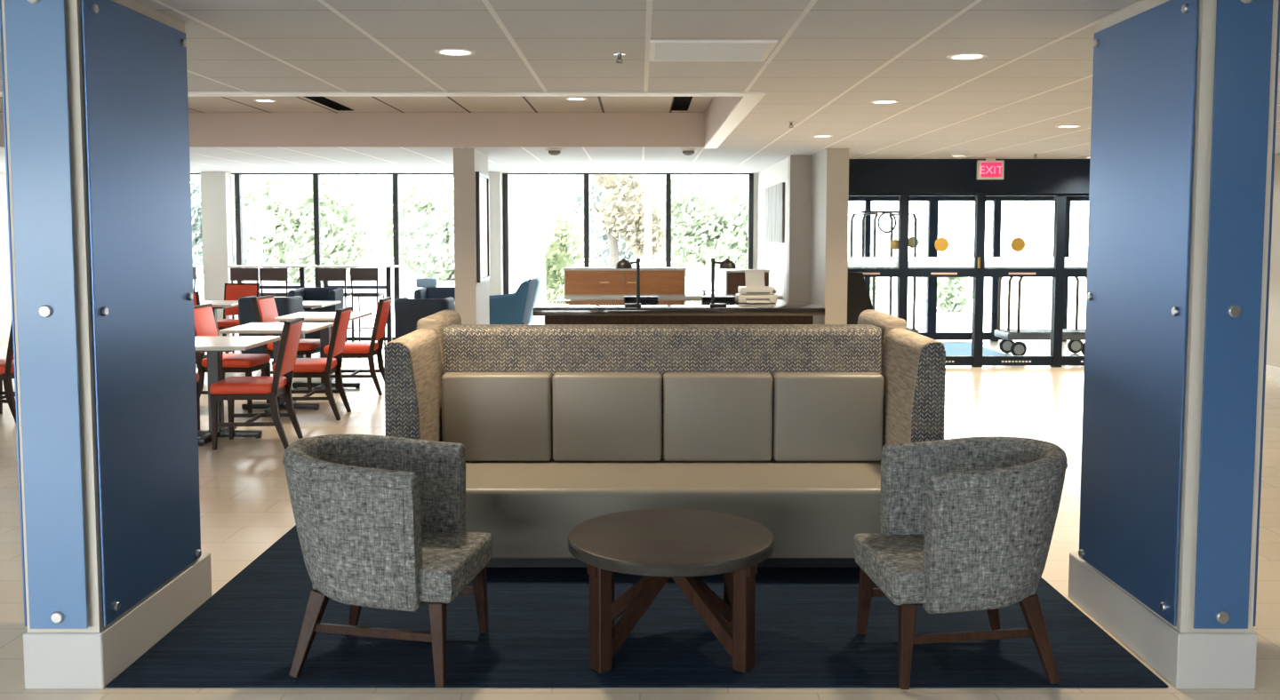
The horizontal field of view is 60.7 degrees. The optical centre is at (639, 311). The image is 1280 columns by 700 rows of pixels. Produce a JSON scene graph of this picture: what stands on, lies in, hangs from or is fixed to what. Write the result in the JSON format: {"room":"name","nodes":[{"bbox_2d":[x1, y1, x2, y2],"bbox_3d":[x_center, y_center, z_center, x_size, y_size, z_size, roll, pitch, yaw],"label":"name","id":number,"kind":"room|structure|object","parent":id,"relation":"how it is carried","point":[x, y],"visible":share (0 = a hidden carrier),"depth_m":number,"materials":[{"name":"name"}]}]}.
{"room":"hotel lobby","nodes":[
{"label":"hotel lobby","id":0,"kind":"room"},
{"bbox_2d":[0,171,11,345],"bbox_3d":[-9.075,-0.287,5.544,0.150,2.940,21.100,0,4,0],"label":"wall","id":1,"kind":"structure","parent":0,"point":[5,300],"depth_m":15.49,"materials":[{"name":"beige paint"}]},
{"bbox_2d":[0,96,742,146],"bbox_3d":[-4.175,-1.658,8.829,9.650,0.334,4.090,0,4,0],"label":"ceiling soffit","id":2,"kind":"structure","parent":1,"relation":"attached to","point":[205,129],"depth_m":10.86,"materials":[{"name":"grey paint"}]},
{"bbox_2d":[0,91,766,148],"bbox_3d":[-4.115,-1.493,8.821,9.770,0.022,4.330,0,4,0],"label":"trim","id":3,"kind":"structure","parent":1,"relation":"attached to","point":[749,100],"depth_m":6.67,"materials":[{"name":"white paint"}]},
{"bbox_2d":[0,96,712,112],"bbox_3d":[-4.175,-1.909,8.811,9.650,0.170,4.090,0,4,0],"label":"ceiling","id":4,"kind":"structure","parent":0,"point":[196,104],"depth_m":10.13,"materials":[{"name":"paint"}]},
{"bbox_2d":[304,96,353,111],"bbox_3d":[-2.850,-1.886,9.740,0.160,0.011,1.700,0,4,0],"label":"ceiling vent","id":5,"kind":"object","parent":4,"relation":"in","point":[323,100],"visible":0.64,"depth_m":10.01,"materials":[{"name":"black metal"}]},
{"bbox_2d":[671,96,692,111],"bbox_3d":[0.380,-1.886,9.740,0.160,0.011,1.700,0,4,0],"label":"ceiling vent","id":6,"kind":"object","parent":4,"relation":"in","point":[679,103],"visible":0.64,"depth_m":10.01,"materials":[{"name":"black metal"}]},
{"bbox_2d":[0,0,1279,173],"bbox_3d":[-1.000,-1.504,5.457,16.000,0.500,21.100,0,4,0],"label":"ceiling","id":7,"kind":"structure","parent":0,"point":[830,59],"depth_m":5.53,"materials":[{"name":"tile"}]},
{"bbox_2d":[434,48,475,55],"bbox_3d":[-0.877,-1.233,5.188,0.194,0.010,0.194,0,4,0],"label":"recessed light","id":8,"kind":"object","parent":7,"relation":"in","point":[451,52],"visible":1,"depth_m":5.18,"materials":[{"name":"white"}]},
{"bbox_2d":[648,40,777,61],"bbox_3d":[0.330,-1.225,5.146,0.570,0.020,0.530,0,4,0],"label":"ceiling vent","id":9,"kind":"object","parent":7,"relation":"in","point":[660,50],"visible":1,"depth_m":5.06,"materials":[{"name":"white metal"}]},
{"bbox_2d":[869,99,899,103],"bbox_3d":[1.600,-1.373,7.150,0.194,0.010,0.194,0,4,0],"label":"recessed light","id":10,"kind":"object","parent":7,"relation":"in","point":[879,101],"visible":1,"depth_m":7.13,"materials":[{"name":"white"}]},
{"bbox_2d":[946,52,987,60],"bbox_3d":[1.590,-1.242,5.315,0.194,0.010,0.194,0,4,0],"label":"recessed light","id":11,"kind":"object","parent":7,"relation":"in","point":[964,56],"visible":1,"depth_m":5.30,"materials":[{"name":"white"}]},
{"bbox_2d":[976,157,1004,179],"bbox_3d":[3.995,-1.629,12.462,0.296,0.250,0.067,0,4,0],"label":"exit sign","id":12,"kind":"object","parent":7,"relation":"hanging from","point":[989,169],"visible":1,"depth_m":12.43,"materials":[{"name":"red plastic"}]},
{"bbox_2d":[0,340,1279,699],"bbox_3d":[-1.000,1.236,5.553,16.400,0.100,21.300,0,4,0],"label":"floor","id":13,"kind":"structure","parent":0,"point":[245,505],"depth_m":6.47,"materials":[{"name":"tile"}]},
{"bbox_2d":[0,320,15,423],"bbox_3d":[-5.372,0.450,9.297,0.587,0.944,0.454,1,4,10],"label":"dining chair","id":14,"kind":"object","parent":13,"relation":"on","point":[6,365],"visible":0.3,"depth_m":9.06,"materials":[{"name":"brown wood"}]},
{"bbox_2d":[0,0,211,689],"bbox_3d":[-1.998,0.062,4.172,0.310,2.440,1.000,0,4,0],"label":"pillar","id":15,"kind":"structure","parent":13,"relation":"on","point":[95,102],"depth_m":3.79,"materials":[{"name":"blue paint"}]},
{"bbox_2d":[195,372,199,430],"bbox_3d":[-3.768,0.513,8.418,0.587,0.944,0.454,0,4,0],"label":"dining chair","id":16,"kind":"object","parent":13,"relation":"on","point":[197,374],"visible":0.12,"depth_m":8.63,"materials":[{"name":"brown wood"}]},
{"bbox_2d":[193,291,218,359],"bbox_3d":[-5.100,0.229,12.380,0.454,0.944,0.587,0,4,0],"label":"dining chair","id":17,"kind":"object","parent":13,"relation":"on","point":[196,300],"visible":0.1,"depth_m":12.09,"materials":[{"name":"red leather"}]},
{"bbox_2d":[195,300,238,364],"bbox_3d":[-5.120,0.269,13.103,0.766,0.752,0.806,0,4,0],"label":"dining table","id":18,"kind":"object","parent":13,"relation":"on","point":[216,305],"visible":0.07,"depth_m":13.04,"materials":[{"name":"white laminate"}]},
{"bbox_2d":[200,172,236,336],"bbox_3d":[-6.015,-0.756,15.596,0.366,2.440,0.236,0,4,0],"label":"column","id":19,"kind":"structure","parent":13,"relation":"on","point":[216,188],"depth_m":15.47,"materials":[{"name":"white paint"}]},
{"bbox_2d":[193,304,270,413],"bbox_3d":[-3.668,0.417,9.758,0.587,0.944,0.454,0,4,4],"label":"dining chair","id":20,"kind":"object","parent":13,"relation":"on","point":[205,325],"visible":0.59,"depth_m":9.64,"materials":[{"name":"red leather"}]},
{"bbox_2d":[194,336,280,446],"bbox_3d":[-3.270,0.604,8.425,0.766,0.752,0.806,0,4,0],"label":"dining table","id":21,"kind":"object","parent":13,"relation":"on","point":[214,347],"visible":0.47,"depth_m":8.38,"materials":[{"name":"white laminate"}]},
{"bbox_2d":[217,283,260,353],"bbox_3d":[-5.120,0.124,13.842,0.454,0.944,0.587,0,4,0],"label":"dining chair","id":22,"kind":"object","parent":13,"relation":"on","point":[232,292],"visible":0.42,"depth_m":14.03,"materials":[{"name":"red leather"}]},
{"bbox_2d":[230,267,265,353],"bbox_3d":[-5.190,-0.023,14.571,0.370,1.126,0.414,0,4,0],"label":"bar stool","id":23,"kind":"object","parent":13,"relation":"on","point":[236,274],"visible":0.39,"depth_m":14.34,"materials":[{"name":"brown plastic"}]},
{"bbox_2d":[209,317,303,450],"bbox_3d":[-2.852,0.530,8.177,0.587,0.944,0.454,0,4,-4],"label":"dining chair","id":24,"kind":"object","parent":13,"relation":"on","point":[229,389],"visible":0.99,"depth_m":7.99,"materials":[{"name":"red leather"}]},
{"bbox_2d":[224,264,315,336],"bbox_3d":[-5.060,-0.062,15.034,1.120,1.135,0.440,0,4,0],"label":"bar table","id":25,"kind":"object","parent":13,"relation":"on","point":[302,272],"visible":0.38,"depth_m":14.98,"materials":[{"name":"white laminate"}]},
{"bbox_2d":[238,296,303,371],"bbox_3d":[-4.130,0.267,12.240,0.590,0.883,0.580,0,4,0],"label":"tub chair","id":26,"kind":"object","parent":13,"relation":"on","point":[285,306],"visible":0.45,"depth_m":11.97,"materials":[{"name":"fabric"}]},
{"bbox_2d":[233,173,312,283],"bbox_3d":[-5.244,-0.782,15.825,1.164,2.420,0.090,0,4,0],"label":"window","id":27,"kind":"structure","parent":13,"relation":"on","point":[238,207],"depth_m":15.74,"materials":[{"name":"black metal"}]},
{"bbox_2d":[259,267,287,296],"bbox_3d":[-4.810,-0.023,14.571,0.370,1.126,0.414,0,4,0],"label":"bar stool","id":28,"kind":"object","parent":13,"relation":"on","point":[266,274],"visible":0.56,"depth_m":14.34,"materials":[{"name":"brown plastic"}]},
{"bbox_2d":[218,322,333,413],"bbox_3d":[-3.220,0.506,9.781,0.766,0.752,0.806,0,4,0],"label":"dining table","id":29,"kind":"object","parent":13,"relation":"on","point":[275,329],"visible":0.63,"depth_m":9.72,"materials":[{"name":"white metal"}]},
{"bbox_2d":[252,295,319,390],"bbox_3d":[-3.568,0.317,11.155,0.587,0.944,0.454,0,4,4],"label":"dining chair","id":30,"kind":"object","parent":13,"relation":"on","point":[265,307],"visible":0.47,"depth_m":10.98,"materials":[{"name":"red leather"}]},
{"bbox_2d":[272,301,341,366],"bbox_3d":[-4.050,0.274,13.033,0.766,0.752,0.806,0,4,0],"label":"dining table","id":31,"kind":"object","parent":13,"relation":"on","point":[307,305],"visible":0.19,"depth_m":12.96,"materials":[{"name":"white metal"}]},
{"bbox_2d":[272,306,351,420],"bbox_3d":[-2.812,0.441,9.418,0.587,0.944,0.454,0,4,-3],"label":"dining chair","id":32,"kind":"object","parent":13,"relation":"on","point":[324,368],"visible":0.77,"depth_m":9.23,"materials":[{"name":"red leather"}]},
{"bbox_2d":[288,287,343,339],"bbox_3d":[-4.100,0.148,13.906,0.590,0.883,0.580,0,4,0],"label":"tub chair","id":33,"kind":"object","parent":13,"relation":"on","point":[311,293],"visible":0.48,"depth_m":14.00,"materials":[{"name":"blue fabric"}]},
{"bbox_2d":[274,312,372,390],"bbox_3d":[-3.200,0.409,11.138,0.766,0.752,0.806,0,4,0],"label":"dining table","id":34,"kind":"object","parent":13,"relation":"on","point":[308,316],"visible":0.73,"depth_m":11.09,"materials":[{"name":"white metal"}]},
{"bbox_2d":[318,267,354,342],"bbox_3d":[-4.040,-0.023,14.571,0.370,1.126,0.414,0,4,0],"label":"bar stool","id":35,"kind":"object","parent":13,"relation":"on","point":[324,274],"visible":0.44,"depth_m":14.34,"materials":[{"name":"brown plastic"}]},
{"bbox_2d":[312,173,394,341],"bbox_3d":[-4.109,-0.782,15.825,1.174,2.420,0.090,0,4,0],"label":"window","id":36,"kind":"structure","parent":13,"relation":"on","point":[316,176],"depth_m":15.75,"materials":[{"name":"black metal"}]},
{"bbox_2d":[311,264,401,343],"bbox_3d":[-3.880,-0.062,15.034,1.120,1.135,0.440,0,4,0],"label":"bar table","id":37,"kind":"object","parent":13,"relation":"on","point":[388,286],"visible":0.49,"depth_m":14.99,"materials":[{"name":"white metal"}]},
{"bbox_2d":[323,296,391,395],"bbox_3d":[-2.792,0.338,10.854,0.587,0.944,0.454,0,4,-2],"label":"dining chair","id":38,"kind":"object","parent":13,"relation":"on","point":[368,350],"visible":0.83,"depth_m":10.66,"materials":[{"name":"red leather"}]},
{"bbox_2d":[350,267,385,350],"bbox_3d":[-3.620,-0.023,14.571,0.370,1.126,0.414,0,4,0],"label":"bar stool","id":39,"kind":"object","parent":13,"relation":"on","point":[356,274],"visible":0.84,"depth_m":14.37,"materials":[{"name":"brown wood"}]},
{"bbox_2d":[392,173,453,339],"bbox_3d":[-2.969,-0.782,15.825,1.174,2.420,0.090,0,4,0],"label":"window","id":40,"kind":"structure","parent":13,"relation":"on","point":[395,176],"depth_m":15.76,"materials":[{"name":"black metal"}]},
{"bbox_2d":[393,296,455,338],"bbox_3d":[-2.360,0.285,11.991,0.590,0.883,0.580,0,4,0],"label":"tub chair","id":41,"kind":"object","parent":13,"relation":"on","point":[408,312],"visible":0.48,"depth_m":11.70,"materials":[{"name":"blue fabric"}]},
{"bbox_2d":[414,287,455,301],"bbox_3d":[-2.550,0.141,14.006,0.590,0.883,0.580,0,4,0],"label":"tub chair","id":42,"kind":"object","parent":13,"relation":"on","point":[437,292],"visible":0.18,"depth_m":14.18,"materials":[{"name":"blue fabric"}]},
{"bbox_2d":[416,278,437,287],"bbox_3d":[-2.720,-0.363,13.930,0.260,0.120,0.100,-1,4,-11],"label":"cushion","id":43,"kind":"object","parent":42,"relation":"on","point":[420,283],"visible":1,"depth_m":13.88,"materials":[{"name":"blue fabric"}]},
{"bbox_2d":[453,148,489,324],"bbox_3d":[-1.792,-0.477,11.696,0.232,2.440,1.016,0,4,0],"label":"column","id":44,"kind":"structure","parent":13,"relation":"on","point":[472,300],"depth_m":11.18,"materials":[{"name":"grey paint"}]},
{"bbox_2d":[475,171,489,282],"bbox_3d":[-1.667,-0.892,11.616,0.035,1.140,0.720,0,4,0],"label":"framed picture","id":45,"kind":"object","parent":44,"relation":"attached to","point":[482,180],"visible":1,"depth_m":11.61,"materials":[{"name":"black metal"}]},
{"bbox_2d":[488,172,503,295],"bbox_3d":[-2.167,-0.764,15.701,0.401,2.440,0.346,0,4,0],"label":"column","id":46,"kind":"structure","parent":13,"relation":"on","point":[496,282],"depth_m":15.52,"materials":[{"name":"white paint"}]},
{"bbox_2d":[488,277,542,324],"bbox_3d":[-1.567,0.110,13.342,0.713,1.036,0.600,0,4,0],"label":"armchair","id":47,"kind":"object","parent":13,"relation":"on","point":[516,308],"visible":0.62,"depth_m":13.04,"materials":[{"name":"blue fabric"}]},
{"bbox_2d":[503,173,583,324],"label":"window","id":48,"kind":"structure","parent":13,"relation":"on","point":[506,227],"depth_m":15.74,"materials":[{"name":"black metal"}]},
{"bbox_2d":[584,173,665,267],"bbox_3d":[-0.199,-0.782,15.825,1.214,2.420,0.090,0,4,0],"label":"window","id":49,"kind":"structure","parent":13,"relation":"on","point":[586,175],"depth_m":15.73,"materials":[{"name":"black metal"}]},
{"bbox_2d":[105,525,1168,687],"bbox_3d":[-0.010,1.198,5.324,3.700,0.008,3.050,0,4,0],"label":"rug","id":50,"kind":"object","parent":13,"relation":"on","point":[246,635],"visible":0.48,"depth_m":4.20,"materials":[{"name":"blue carpet"}]},
{"bbox_2d":[282,434,492,687],"bbox_3d":[-0.954,0.881,4.053,0.702,0.802,0.604,1,4,8],"label":"armchair","id":51,"kind":"object","parent":50,"relation":"on","point":[380,520],"visible":1,"depth_m":3.80,"materials":[{"name":"grey fabric"}]},
{"bbox_2d":[384,327,945,567],"bbox_3d":[0.115,0.647,5.353,2.582,1.086,0.807,0,4,0],"label":"sofa","id":52,"kind":"object","parent":50,"relation":"on","point":[785,430],"visible":0.78,"depth_m":5.49,"materials":[{"name":"beige leather"}]},
{"bbox_2d":[440,372,552,461],"bbox_3d":[-0.725,0.535,5.560,0.553,0.444,0.125,0,4,0],"label":"cushion","id":53,"kind":"object","parent":52,"relation":"on","point":[495,416],"depth_m":5.50,"materials":[{"name":"beige leather"}]},
{"bbox_2d":[552,372,662,461],"bbox_3d":[-0.166,0.535,5.560,0.553,0.444,0.125,0,4,0],"label":"cushion","id":54,"kind":"object","parent":52,"relation":"on","point":[596,416],"depth_m":5.50,"materials":[{"name":"beige leather"}]},
{"bbox_2d":[663,372,773,461],"bbox_3d":[0.394,0.535,5.560,0.553,0.444,0.125,0,4,0],"label":"cushion","id":55,"kind":"object","parent":52,"relation":"on","point":[708,416],"depth_m":5.50,"materials":[{"name":"beige leather"}]},
{"bbox_2d":[772,372,884,461],"bbox_3d":[0.953,0.535,5.560,0.553,0.444,0.125,0,4,0],"label":"cushion","id":56,"kind":"object","parent":52,"relation":"on","point":[817,416],"depth_m":5.50,"materials":[{"name":"beige leather"}]},
{"bbox_2d":[568,508,774,673],"bbox_3d":[0.116,1.058,4.136,0.776,0.441,0.776,0,4,0],"label":"coffee table","id":57,"kind":"object","parent":50,"relation":"on","point":[684,546],"visible":1,"depth_m":3.96,"materials":[{"name":"brown wood"}]},
{"bbox_2d":[853,436,1067,689],"bbox_3d":[1.195,0.885,4.021,0.702,0.802,0.604,0,4,-4],"label":"armchair","id":58,"kind":"object","parent":50,"relation":"on","point":[968,524],"visible":1,"depth_m":3.77,"materials":[{"name":"grey fabric"}]},
{"bbox_2d":[416,309,908,369],"bbox_3d":[0.115,0.571,6.163,2.582,1.123,0.807,0,4,0],"label":"sofa","id":59,"kind":"object","parent":13,"relation":"on","point":[437,322],"visible":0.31,"depth_m":5.75,"materials":[{"name":"beige fabric"}]},
{"bbox_2d":[563,294,783,300],"bbox_3d":[0.385,0.230,12.960,2.530,0.850,0.580,0,4,0],"label":"countertop","id":60,"kind":"structure","parent":13,"relation":"on","point":[688,297],"depth_m":12.64,"materials":[{"name":"white stone"}]},
{"bbox_2d":[563,267,686,295],"bbox_3d":[-0.177,-0.352,12.863,1.421,0.325,0.410,0,4,0],"label":"base cabinet","id":61,"kind":"object","parent":60,"relation":"on","point":[578,281],"visible":0.95,"depth_m":12.67,"materials":[{"name":"brown wood"}]},
{"bbox_2d":[685,267,722,295],"bbox_3d":[0.760,-0.358,12.907,0.440,0.330,0.100,0,4,0],"label":"screen","id":62,"kind":"object","parent":60,"relation":"on","point":[698,279],"visible":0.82,"depth_m":12.89,"materials":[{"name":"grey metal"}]},
{"bbox_2d":[722,269,769,295],"bbox_3d":[1.250,-0.340,12.871,0.516,0.300,0.396,0,4,0],"label":"base cabinet","id":63,"kind":"object","parent":60,"relation":"on","point":[732,278],"visible":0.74,"depth_m":12.67,"materials":[{"name":"brown wood"}]},
{"bbox_2d":[532,300,824,324],"bbox_3d":[0.375,0.357,11.099,2.810,0.862,1.150,0,4,0],"label":"desk","id":64,"kind":"object","parent":13,"relation":"on","point":[556,312],"visible":0.58,"depth_m":10.59,"materials":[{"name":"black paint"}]},
{"bbox_2d":[615,258,640,307],"bbox_3d":[-0.114,-0.282,10.647,0.252,0.475,0.164,0,4,0],"label":"desk lamp","id":65,"kind":"object","parent":64,"relation":"on","point":[623,263],"visible":1,"depth_m":10.62,"materials":[{"name":"black metal"}]},
{"bbox_2d":[624,296,658,303],"bbox_3d":[0.013,-0.128,11.398,0.355,0.060,0.245,0,4,0],"label":"document tray","id":66,"kind":"object","parent":64,"relation":"on","point":[627,299],"visible":1,"depth_m":11.40,"materials":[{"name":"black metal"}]},
{"bbox_2d":[701,296,735,303],"bbox_3d":[0.812,-0.128,11.398,0.335,0.060,0.245,0,4,0],"label":"document tray","id":67,"kind":"object","parent":64,"relation":"on","point":[704,299],"visible":1,"depth_m":11.40,"materials":[{"name":"black metal"}]},
{"bbox_2d":[709,258,735,307],"bbox_3d":[0.806,-0.282,10.647,0.252,0.475,0.164,0,4,0],"label":"desk lamp","id":68,"kind":"object","parent":64,"relation":"on","point":[727,263],"visible":1,"depth_m":10.62,"materials":[{"name":"black metal"}]},
{"bbox_2d":[735,270,776,303],"bbox_3d":[1.205,-0.258,11.301,0.400,0.334,0.421,0,4,0],"label":"printer","id":69,"kind":"object","parent":64,"relation":"on","point":[755,291],"visible":1,"depth_m":11.19,"materials":[{"name":"white plastic"}]},
{"bbox_2d":[786,155,811,302],"bbox_3d":[1.796,-0.521,12.319,0.273,2.440,0.206,0,4,0],"label":"column","id":70,"kind":"structure","parent":13,"relation":"on","point":[799,167],"depth_m":12.20,"materials":[{"name":"grey paint"}]},
{"bbox_2d":[809,148,848,324],"bbox_3d":[2.013,-0.477,11.696,0.242,2.440,1.016,0,4,0],"label":"column","id":71,"kind":"structure","parent":13,"relation":"on","point":[829,199],"depth_m":11.21,"materials":[{"name":"grey paint"}]},
{"bbox_2d":[847,272,873,324],"bbox_3d":[2.439,0.138,12.114,0.679,1.165,0.386,0,4,0],"label":"chair","id":72,"kind":"object","parent":13,"relation":"on","point":[859,300],"visible":0.26,"depth_m":11.90,"materials":[{"name":"black metal"}]},
{"bbox_2d":[849,210,918,333],"bbox_3d":[3.220,-0.396,14.509,0.800,1.877,0.540,-1,4,-17],"label":"luggage cart","id":73,"kind":"object","parent":13,"relation":"on","point":[892,213],"visible":0.29,"depth_m":14.42,"materials":[{"name":"grey metal"}]},
{"bbox_2d":[864,198,929,336],"bbox_3d":[3.765,-0.601,15.948,0.984,2.080,0.100,0,4,0],"label":"door","id":74,"kind":"structure","parent":13,"relation":"on","point":[868,220],"depth_m":15.87,"materials":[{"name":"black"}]},
{"bbox_2d":[896,193,976,366],"bbox_3d":[3.511,-0.365,12.867,0.942,2.050,0.100,0,4,0],"label":"door","id":75,"kind":"structure","parent":13,"relation":"on","point":[941,244],"depth_m":12.82,"materials":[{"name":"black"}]},
{"bbox_2d":[925,198,996,341],"bbox_3d":[4.696,-0.601,15.948,1.002,2.080,0.100,0,4,0],"label":"door","id":76,"kind":"structure","parent":13,"relation":"on","point":[932,227],"depth_m":15.92,"materials":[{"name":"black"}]},
{"bbox_2d":[943,343,1007,355],"bbox_3d":[4.250,0.541,14.476,1.000,0.012,2.400,0,4,0],"label":"floor mat","id":77,"kind":"object","parent":13,"relation":"on","point":[950,348],"visible":0.28,"depth_m":14.64,"materials":[{"name":"blue"}]},
{"bbox_2d":[971,193,1057,367],"bbox_3d":[4.426,-0.364,12.854,0.982,2.050,0.125,0,4,0],"label":"door","id":78,"kind":"structure","parent":13,"relation":"on","point":[1018,244],"depth_m":12.84,"materials":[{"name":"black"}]},
{"bbox_2d":[993,198,1054,341],"bbox_3d":[5.665,-0.601,15.948,1.004,2.080,0.100,0,4,0],"label":"door","id":79,"kind":"structure","parent":13,"relation":"on","point":[998,200],"depth_m":15.87,"materials":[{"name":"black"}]},
{"bbox_2d":[994,277,1087,355],"bbox_3d":[5.280,0.049,14.140,1.220,1.042,0.540,0,4,0],"label":"luggage cart","id":80,"kind":"object","parent":13,"relation":"on","point":[1075,336],"visible":0.68,"depth_m":14.09,"materials":[{"name":"grey metal"}]},
{"bbox_2d":[1049,193,1088,367],"bbox_3d":[5.364,-0.365,12.867,0.987,2.050,0.100,0,4,0],"label":"door","id":81,"kind":"structure","parent":13,"relation":"on","point":[1060,261],"depth_m":12.84,"materials":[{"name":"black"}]},
{"bbox_2d":[1062,198,1088,341],"bbox_3d":[6.526,-0.601,15.948,0.842,2.080,0.100,0,4,0],"label":"door","id":82,"kind":"structure","parent":13,"relation":"on","point":[1068,200],"depth_m":15.88,"materials":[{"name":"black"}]},
{"bbox_2d":[1068,0,1279,689],"bbox_3d":[1.998,0.062,4.172,0.310,2.440,1.000,0,4,0],"label":"pillar","id":83,"kind":"structure","parent":13,"relation":"on","point":[1184,102],"depth_m":3.79,"materials":[{"name":"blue paint"}]},
{"bbox_2d":[665,173,749,269],"bbox_3d":[0.986,-0.782,15.825,1.224,2.420,0.090,0,4,0],"label":"window","id":84,"kind":"structure","parent":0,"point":[668,175],"depth_m":15.73,"materials":[{"name":"black metal"}]},
{"bbox_2d":[756,158,787,300],"bbox_3d":[1.903,-0.655,14.180,0.438,2.440,3.500,0,4,0],"label":"wall","id":85,"kind":"structure","parent":0,"point":[772,256],"depth_m":13.86,"materials":[{"name":"white paint"}]},
{"bbox_2d":[748,173,753,269],"bbox_3d":[1.601,-0.772,15.825,0.062,2.440,0.100,0,4,0],"label":"trim","id":86,"kind":"structure","parent":85,"relation":"attached to","point":[751,175],"depth_m":15.74,"materials":[{"name":"black metal"}]},
{"bbox_2d":[752,173,757,269],"bbox_3d":[1.658,-0.773,15.835,0.052,2.440,0.080,0,4,0],"label":"trim","id":87,"kind":"structure","parent":85,"relation":"attached to","point":[755,174],"depth_m":15.76,"materials":[{"name":"white paint"}]},
{"bbox_2d":[764,182,784,242],"bbox_3d":[1.670,-1.216,13.613,0.028,0.700,1.770,0,4,0],"label":"print","id":88,"kind":"object","parent":85,"relation":"attached to","point":[774,221],"visible":1,"depth_m":13.36,"materials":[{"name":"white paper"}]},
{"bbox_2d":[847,193,900,286],"bbox_3d":[2.601,-0.365,12.867,0.972,2.050,0.100,0,4,0],"label":"door","id":89,"kind":"structure","parent":85,"relation":"in","point":[852,261],"depth_m":12.83,"materials":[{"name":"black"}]},
{"bbox_2d":[848,196,1088,198],"bbox_3d":[4.561,-1.818,15.861,4.878,0.360,0.120,0,4,0],"label":"trim","id":90,"kind":"structure","parent":85,"relation":"attached to","point":[849,196],"depth_m":15.81,"materials":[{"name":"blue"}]},
{"bbox_2d":[848,159,1090,193],"bbox_3d":[4.561,-1.577,12.773,4.878,0.400,0.135,0,4,0],"label":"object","id":91,"kind":"structure","parent":85,"relation":"attached to","point":[866,176],"depth_m":12.72,"materials":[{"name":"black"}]},
{"bbox_2d":[1265,154,1279,367],"bbox_3d":[7.075,0.075,3.995,0.150,2.440,17.960,0,4,0],"label":"wall","id":92,"kind":"structure","parent":0,"point":[1273,344],"depth_m":12.05,"materials":[{"name":"beige paint"}]},
{"bbox_2d":[1265,365,1279,378],"bbox_3d":[6.991,1.241,4.014,0.018,0.110,17.830,0,4,0],"label":"baseboard","id":93,"kind":"structure","parent":92,"relation":"attached to","point":[1270,371],"depth_m":12.06,"materials":[{"name":"white"}]},
{"label":"outside","id":94,"kind":"structure","parent":0,"visible":0},
{"bbox_2d":[192,253,1087,336],"bbox_3d":[0.000,-2.124,53.034,120.000,0.100,73.900,0,4,0],"label":"ground","id":95,"kind":"structure","parent":94,"point":[1036,296],"depth_m":27.33,"materials":[{"name":"grey concrete"}]},
{"bbox_2d":[190,175,279,274],"bbox_3d":[-15.110,-3.499,39.824,5.264,4.755,4.080,0,4,0],"label":"tree","id":96,"kind":"object","parent":95,"relation":"on","point":[195,185],"visible":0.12,"depth_m":38.83,"materials":[{"name":"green plant"}]},
{"bbox_2d":[243,175,274,292],"bbox_3d":[-9.200,-2.522,26.387,0.700,4.500,0.160,0,4,0],"label":"sign pole","id":97,"kind":"object","parent":95,"relation":"on","point":[258,223],"visible":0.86,"depth_m":26.34,"materials":[{"name":"white"}]},
{"bbox_2d":[231,175,380,283],"bbox_3d":[-11.112,-3.204,35.875,4.939,4.750,4.191,2,5,28],"label":"tree","id":98,"kind":"object","parent":95,"relation":"on","point":[291,198],"visible":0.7,"depth_m":35.03,"materials":[{"name":"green plant"}]},
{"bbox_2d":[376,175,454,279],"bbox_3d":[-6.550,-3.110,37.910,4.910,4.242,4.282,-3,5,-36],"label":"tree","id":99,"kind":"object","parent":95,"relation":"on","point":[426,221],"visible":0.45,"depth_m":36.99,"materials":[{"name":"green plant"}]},
{"bbox_2d":[544,211,590,300],"bbox_3d":[-1.800,-1.160,23.975,1.445,2.126,1.293,0,4,0],"label":"shrub","id":100,"kind":"object","parent":95,"relation":"on","point":[559,253],"visible":0.7,"depth_m":23.77,"materials":[{"name":"green plant"}]},
{"bbox_2d":[556,175,673,267],"bbox_3d":[-0.885,-4.322,45.822,5.296,5.633,4.038,0,4,0],"label":"tree","id":101,"kind":"object","parent":95,"relation":"on","point":[599,246],"visible":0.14,"depth_m":45.11,"materials":[{"name":"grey plant"}]},
{"bbox_2d":[568,175,665,267],"bbox_3d":[-0.576,-3.304,29.820,2.812,5.587,2.593,0,4,0],"label":"autumn tree","id":102,"kind":"object","parent":95,"relation":"on","point":[628,212],"visible":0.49,"depth_m":29.55,"materials":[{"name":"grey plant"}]},
{"bbox_2d":[644,175,651,267],"bbox_3d":[0.160,-2.948,21.845,0.280,6.000,0.280,0,4,0],"label":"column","id":103,"kind":"structure","parent":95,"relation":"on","point":[647,178],"depth_m":21.88,"materials":[{"name":"grey"}]},
{"bbox_2d":[651,175,748,279],"bbox_3d":[2.636,-3.107,37.858,5.350,4.289,4.126,0,4,0],"label":"tree","id":104,"kind":"object","parent":95,"relation":"on","point":[711,221],"visible":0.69,"depth_m":36.91,"materials":[{"name":"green plant"}]},
{"bbox_2d":[859,256,881,310],"bbox_3d":[4.344,-0.469,21.520,0.776,1.242,0.780,0,4,0],"label":"bush","id":105,"kind":"object","parent":95,"relation":"on","point":[877,286],"visible":0.06,"depth_m":21.34,"materials":[{"name":"green plant"}]},
{"bbox_2d":[915,277,973,312],"bbox_3d":[6.296,-0.510,22.525,1.299,1.218,1.086,0,4,0],"label":"bush","id":106,"kind":"object","parent":95,"relation":"on","point":[952,292],"visible":0.71,"depth_m":22.32,"materials":[{"name":"green plant"}]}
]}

